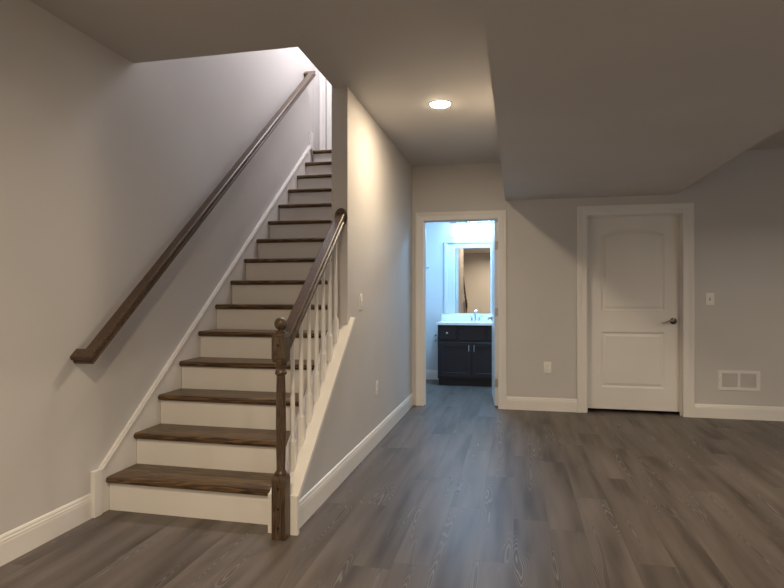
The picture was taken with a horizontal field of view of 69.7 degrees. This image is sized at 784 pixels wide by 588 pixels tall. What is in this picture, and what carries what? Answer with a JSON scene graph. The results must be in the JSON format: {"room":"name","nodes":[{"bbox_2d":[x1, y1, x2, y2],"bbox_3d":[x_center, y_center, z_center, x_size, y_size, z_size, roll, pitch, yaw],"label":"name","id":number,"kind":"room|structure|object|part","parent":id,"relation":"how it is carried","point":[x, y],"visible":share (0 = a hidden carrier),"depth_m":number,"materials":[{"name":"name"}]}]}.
{"room":"finished basement","nodes":[
{"label":"finished basement","id":0,"kind":"room"},
{"bbox_2d":[0,0,313,534],"bbox_3d":[-1.876,-1.380,2.297,0.120,5.200,11.120,0,0,12],"label":"wall","id":1,"kind":"structure","parent":0,"point":[106,157],"depth_m":3.14,"materials":[{"name":"beige paint"}]},
{"bbox_2d":[0,493,91,566],"bbox_3d":[-2.309,1.153,0.017,0.014,0.135,6.240,0,0,12],"label":"baseboard","id":2,"kind":"structure","parent":1,"relation":"attached to","point":[17,542],"depth_m":2.75,"materials":[{"name":"white paint"}]},
{"bbox_2d":[70,71,315,363],"bbox_3d":[-1.254,-1.040,4.560,0.119,2.810,3.372,0,0,12],"label":"wall handrail","id":3,"kind":"object","parent":1,"relation":"attached to","point":[89,355],"visible":1,"depth_m":3.67,"materials":[{"name":"brown wood"}]},
{"bbox_2d":[314,66,326,149],"bbox_3d":[-0.374,-2.804,6.421,1.040,2.353,0.120,0,0,12],"label":"wall","id":4,"kind":"structure","parent":0,"point":[316,78],"depth_m":6.47,"materials":[{"name":"beige paint"}]},
{"bbox_2d":[319,71,324,149],"bbox_3d":[-0.376,-2.671,6.349,0.929,2.092,0.021,0,0,12],"label":"trim","id":5,"kind":"structure","parent":4,"relation":"attached to","point":[321,77],"depth_m":6.44,"materials":[{"name":"white paint"}]},
{"bbox_2d":[327,80,331,149],"bbox_3d":[-0.359,-2.641,6.425,0.797,2.022,0.035,0,0,12],"label":"door","id":6,"kind":"structure","parent":4,"relation":"in","point":[329,86],"depth_m":6.49,"materials":[{"name":"white paint"}]},
{"bbox_2d":[300,86,411,498],"bbox_3d":[-0.185,-1.380,4.598,0.113,5.200,3.518,0,0,12],"label":"wall","id":7,"kind":"structure","parent":0,"point":[372,179],"depth_m":4.32,"materials":[{"name":"beige paint"}]},
{"bbox_2d":[299,393,413,528],"bbox_3d":[-0.135,1.153,4.530,0.014,0.135,3.390,0,0,12],"label":"baseboard","id":8,"kind":"structure","parent":7,"relation":"attached to","point":[312,500],"depth_m":3.74,"materials":[{"name":"white paint"}]},
{"bbox_2d":[359,294,362,309],"bbox_3d":[-0.226,0.057,4.121,0.012,0.120,0.076,0,0,12],"label":"light switch","id":9,"kind":"object","parent":7,"relation":"attached to","point":[360,295],"visible":1,"depth_m":4.10,"materials":[{"name":"white plastic"}]},
{"bbox_2d":[376,380,377,395],"bbox_3d":[-0.121,0.768,4.604,0.009,0.120,0.076,0,0,12],"label":"wall outlet","id":10,"kind":"object","parent":7,"relation":"attached to","point":[377,380],"visible":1,"depth_m":4.58,"materials":[{"name":"white plastic"}]},
{"bbox_2d":[0,379,783,587],"bbox_3d":[1.757,1.270,1.855,7.406,0.100,11.820,0,0,12],"label":"floor","id":11,"kind":"structure","parent":0,"point":[463,491],"depth_m":3.05,"materials":[{"name":"plastic"}]},
{"bbox_2d":[90,131,355,535],"bbox_3d":[-0.677,-0.300,4.696,1.186,3.040,3.600,0,0,12],"label":"staircase","id":12,"kind":"structure","parent":11,"relation":"on","point":[200,442],"depth_m":3.59,"materials":[{"name":"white wood"}]},
{"bbox_3d":[-1.268,-0.332,4.710,0.026,2.671,3.255,0,0,12],"label":"cap moulding","id":13,"kind":"part","parent":12,"relation":"part of","materials":[{"name":"white paint"}]},
{"bbox_2d":[271,208,347,540],"bbox_3d":[-0.457,0.319,3.308,0.092,1.802,1.071,0,0,12],"label":"stair railing","id":14,"kind":"object","parent":12,"relation":"attached to","point":[282,340],"visible":1,"depth_m":3.08,"materials":[{"name":"brown wood"}]},
{"bbox_3d":[-0.556,0.708,2.821,0.072,1.024,0.072,0,0,12],"label":"newel post","id":15,"kind":"part","parent":14,"relation":"part of","materials":[{"name":"brown wood"}]},
{"bbox_3d":[-0.448,-0.123,3.330,0.062,0.830,1.024,0,0,12],"label":"handrail","id":16,"kind":"part","parent":14,"relation":"part of","materials":[{"name":"brown wood"}]},
{"bbox_2d":[438,325,491,386],"bbox_3d":[1.099,0.815,7.639,0.900,0.810,0.564,0,0,12],"label":"vanity cabinet","id":17,"kind":"object","parent":11,"relation":"on","point":[464,351],"visible":0.72,"depth_m":7.43,"materials":[{"name":"black wood"}]},
{"bbox_3d":[0.734,0.517,7.475,0.233,0.175,0.020,0,0,12],"label":"drawer","id":18,"kind":"part","parent":17,"relation":"part of","materials":[{"name":"black wood"}]},
{"bbox_3d":[0.831,0.868,7.454,0.432,0.455,0.020,0,0,12],"label":"cabinet door","id":19,"kind":"part","parent":17,"relation":"part of","materials":[{"name":"black wood"}]},
{"bbox_2d":[436,313,491,325],"bbox_3d":[1.100,0.369,7.644,0.936,0.191,0.554,0,0,12],"label":"countertop","id":20,"kind":"structure","parent":17,"relation":"on","point":[446,318],"depth_m":7.88,"materials":[{"name":"stone"}]},
{"bbox_2d":[468,310,482,320],"bbox_3d":[1.153,0.300,7.792,0.148,0.158,0.148,0,0,-33],"label":"faucet","id":21,"kind":"object","parent":20,"relation":"on","point":[471,319],"visible":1,"depth_m":7.78,"materials":[{"name":"silver metal"}]},
{"bbox_3d":[1.048,0.517,7.406,0.350,0.175,0.020,0,0,12],"label":"panel","id":22,"kind":"part","parent":17,"relation":"part of","materials":[{"name":"black wood"}]},
{"bbox_3d":[1.264,0.868,7.358,0.432,0.455,0.020,0,0,12],"label":"cabinet door","id":23,"kind":"part","parent":17,"relation":"part of","materials":[{"name":"black wood"}]},
{"bbox_3d":[1.361,0.517,7.337,0.233,0.175,0.020,0,0,12],"label":"drawer","id":24,"kind":"part","parent":17,"relation":"part of","materials":[{"name":"black wood"}]},
{"bbox_2d":[30,0,783,166],"bbox_3d":[1.554,-1.500,0.933,7.406,0.200,9.930,0,0,12],"label":"ceiling","id":25,"kind":"structure","parent":0,"point":[397,58],"depth_m":3.16,"materials":[{"name":"paint"}]},
{"bbox_2d":[429,100,451,107],"bbox_3d":[0.356,-1.393,4.151,0.168,0.013,0.168,0,0,12],"label":"recessed light","id":26,"kind":"object","parent":25,"relation":"in","point":[439,103],"visible":1,"depth_m":4.12,"materials":[{"name":"white plastic"}]},
{"bbox_2d":[426,222,493,369],"bbox_3d":[1.298,-0.030,7.937,2.240,2.500,0.100,0,0,12],"label":"wall","id":27,"kind":"structure","parent":0,"point":[437,233],"depth_m":8.03,"materials":[{"name":"paint"}]},
{"bbox_2d":[426,370,438,379],"bbox_3d":[0.503,1.153,8.053,0.438,0.135,0.014,0,0,12],"label":"baseboard","id":28,"kind":"structure","parent":27,"relation":"attached to","point":[430,374],"depth_m":8.03,"materials":[{"name":"white paint"}]},
{"bbox_2d":[441,313,491,320],"bbox_3d":[1.157,0.327,7.905,0.936,0.106,0.020,0,0,12],"label":"backsplash","id":29,"kind":"structure","parent":27,"relation":"attached to","point":[444,316],"depth_m":7.93,"materials":[{"name":"stone"}]},
{"bbox_2d":[444,241,491,313],"bbox_3d":[1.131,-0.235,7.905,0.806,1.014,0.034,0,0,12],"label":"mirror","id":30,"kind":"object","parent":27,"relation":"attached to","point":[467,264],"visible":0.75,"depth_m":7.92,"materials":[{"name":"mirror"}]},
{"bbox_3d":[1.133,-0.188,7.917,0.500,0.920,0.008,0,0,12],"label":"glass","id":31,"kind":"part","parent":30,"relation":"part of","materials":[{"name":"white mirror"}]},
{"bbox_2d":[450,221,493,235],"bbox_3d":[1.139,-0.953,7.820,0.680,0.275,0.196,0,0,12],"label":"vanity light","id":32,"kind":"object","parent":27,"relation":"attached to","point":[456,231],"visible":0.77,"depth_m":7.76,"materials":[{"name":"white glass"}]},
{"bbox_3d":[0.897,-0.892,7.840,0.132,0.155,0.132,0,0,12],"label":"lamp shade","id":33,"kind":"part","parent":32,"relation":"part of","materials":[{"name":"white glass"}]},
{"bbox_3d":[1.054,-0.892,7.806,0.132,0.155,0.132,0,0,12],"label":"lamp shade","id":34,"kind":"part","parent":32,"relation":"part of","materials":[{"name":"white glass"}]},
{"bbox_3d":[1.157,-1.045,7.905,0.680,0.090,0.022,0,0,12],"label":"plate","id":35,"kind":"part","parent":32,"relation":"part of","materials":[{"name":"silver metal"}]},
{"bbox_3d":[1.210,-0.892,7.772,0.132,0.155,0.132,0,0,12],"label":"lamp shade","id":36,"kind":"part","parent":32,"relation":"part of","materials":[{"name":"white glass"}]},
{"bbox_3d":[1.366,-0.892,7.737,0.132,0.155,0.132,0,0,12],"label":"lamp shade","id":37,"kind":"part","parent":32,"relation":"part of","materials":[{"name":"white glass"}]},
{"bbox_2d":[412,148,783,406],"bbox_3d":[3.231,-0.090,5.586,6.133,2.620,0.120,0,0,12],"label":"wall","id":38,"kind":"structure","parent":0,"point":[739,205],"depth_m":5.57,"materials":[{"name":"beige paint"}]},
{"bbox_2d":[416,210,506,408],"bbox_3d":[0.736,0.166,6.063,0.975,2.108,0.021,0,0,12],"label":"trim","id":39,"kind":"structure","parent":38,"relation":"attached to","point":[501,215],"depth_m":6.02,"materials":[{"name":"white paint"}]},
{"bbox_2d":[487,221,497,405],"bbox_3d":[1.172,0.208,6.450,0.148,1.996,0.771,0,0,9],"label":"door","id":40,"kind":"structure","parent":38,"relation":"in","point":[494,317],"depth_m":6.08,"materials":[{"name":"white paint"}]},
{"bbox_2d":[507,396,576,411],"bbox_3d":[1.560,1.153,5.885,0.720,0.135,0.014,0,0,12],"label":"baseboard","id":41,"kind":"structure","parent":38,"relation":"attached to","point":[513,403],"depth_m":5.88,"materials":[{"name":"white paint"}]},
{"bbox_2d":[544,362,550,372],"bbox_3d":[1.623,0.768,5.874,0.076,0.120,0.009,0,0,12],"label":"wall outlet","id":42,"kind":"object","parent":38,"relation":"attached to","point":[547,365],"visible":1,"depth_m":5.87,"materials":[{"name":"white plastic"}]},
{"bbox_2d":[588,215,679,411],"bbox_3d":[2.466,0.191,5.766,0.900,1.994,0.092,0,0,12],"label":"door","id":43,"kind":"structure","parent":38,"relation":"in","point":[634,262],"depth_m":5.78,"materials":[{"name":"white paint"}]},
{"bbox_2d":[577,202,694,417],"bbox_3d":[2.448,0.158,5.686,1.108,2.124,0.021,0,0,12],"label":"trim","id":44,"kind":"structure","parent":38,"relation":"attached to","point":[688,209],"depth_m":5.63,"materials":[{"name":"white paint"}]},
{"bbox_2d":[706,293,713,304],"bbox_3d":[3.130,0.049,5.537,0.076,0.120,0.019,0,0,12],"label":"light switch","id":45,"kind":"object","parent":38,"relation":"attached to","point":[709,296],"visible":1,"depth_m":5.54,"materials":[{"name":"white plastic"}]},
{"bbox_2d":[718,370,759,390],"bbox_3d":[3.382,0.843,5.486,0.369,0.192,0.010,0,0,12],"label":"air vent","id":46,"kind":"object","parent":38,"relation":"in","point":[727,379],"visible":1,"depth_m":5.48,"materials":[{"name":"white plastic"}]},
{"bbox_2d":[695,404,783,420],"bbox_3d":[4.540,1.153,5.229,3.182,0.135,0.014,0,0,12],"label":"baseboard","id":47,"kind":"structure","parent":38,"relation":"attached to","point":[767,413],"depth_m":5.48,"materials":[{"name":"white paint"}]},
{"bbox_2d":[482,0,783,199],"bbox_3d":[0.971,-1.196,1.061,1.664,0.408,9.690,0,0,12],"label":"ceiling","id":48,"kind":"structure","parent":0,"point":[592,98],"depth_m":2.72,"materials":[{"name":"paint"}]}
]}

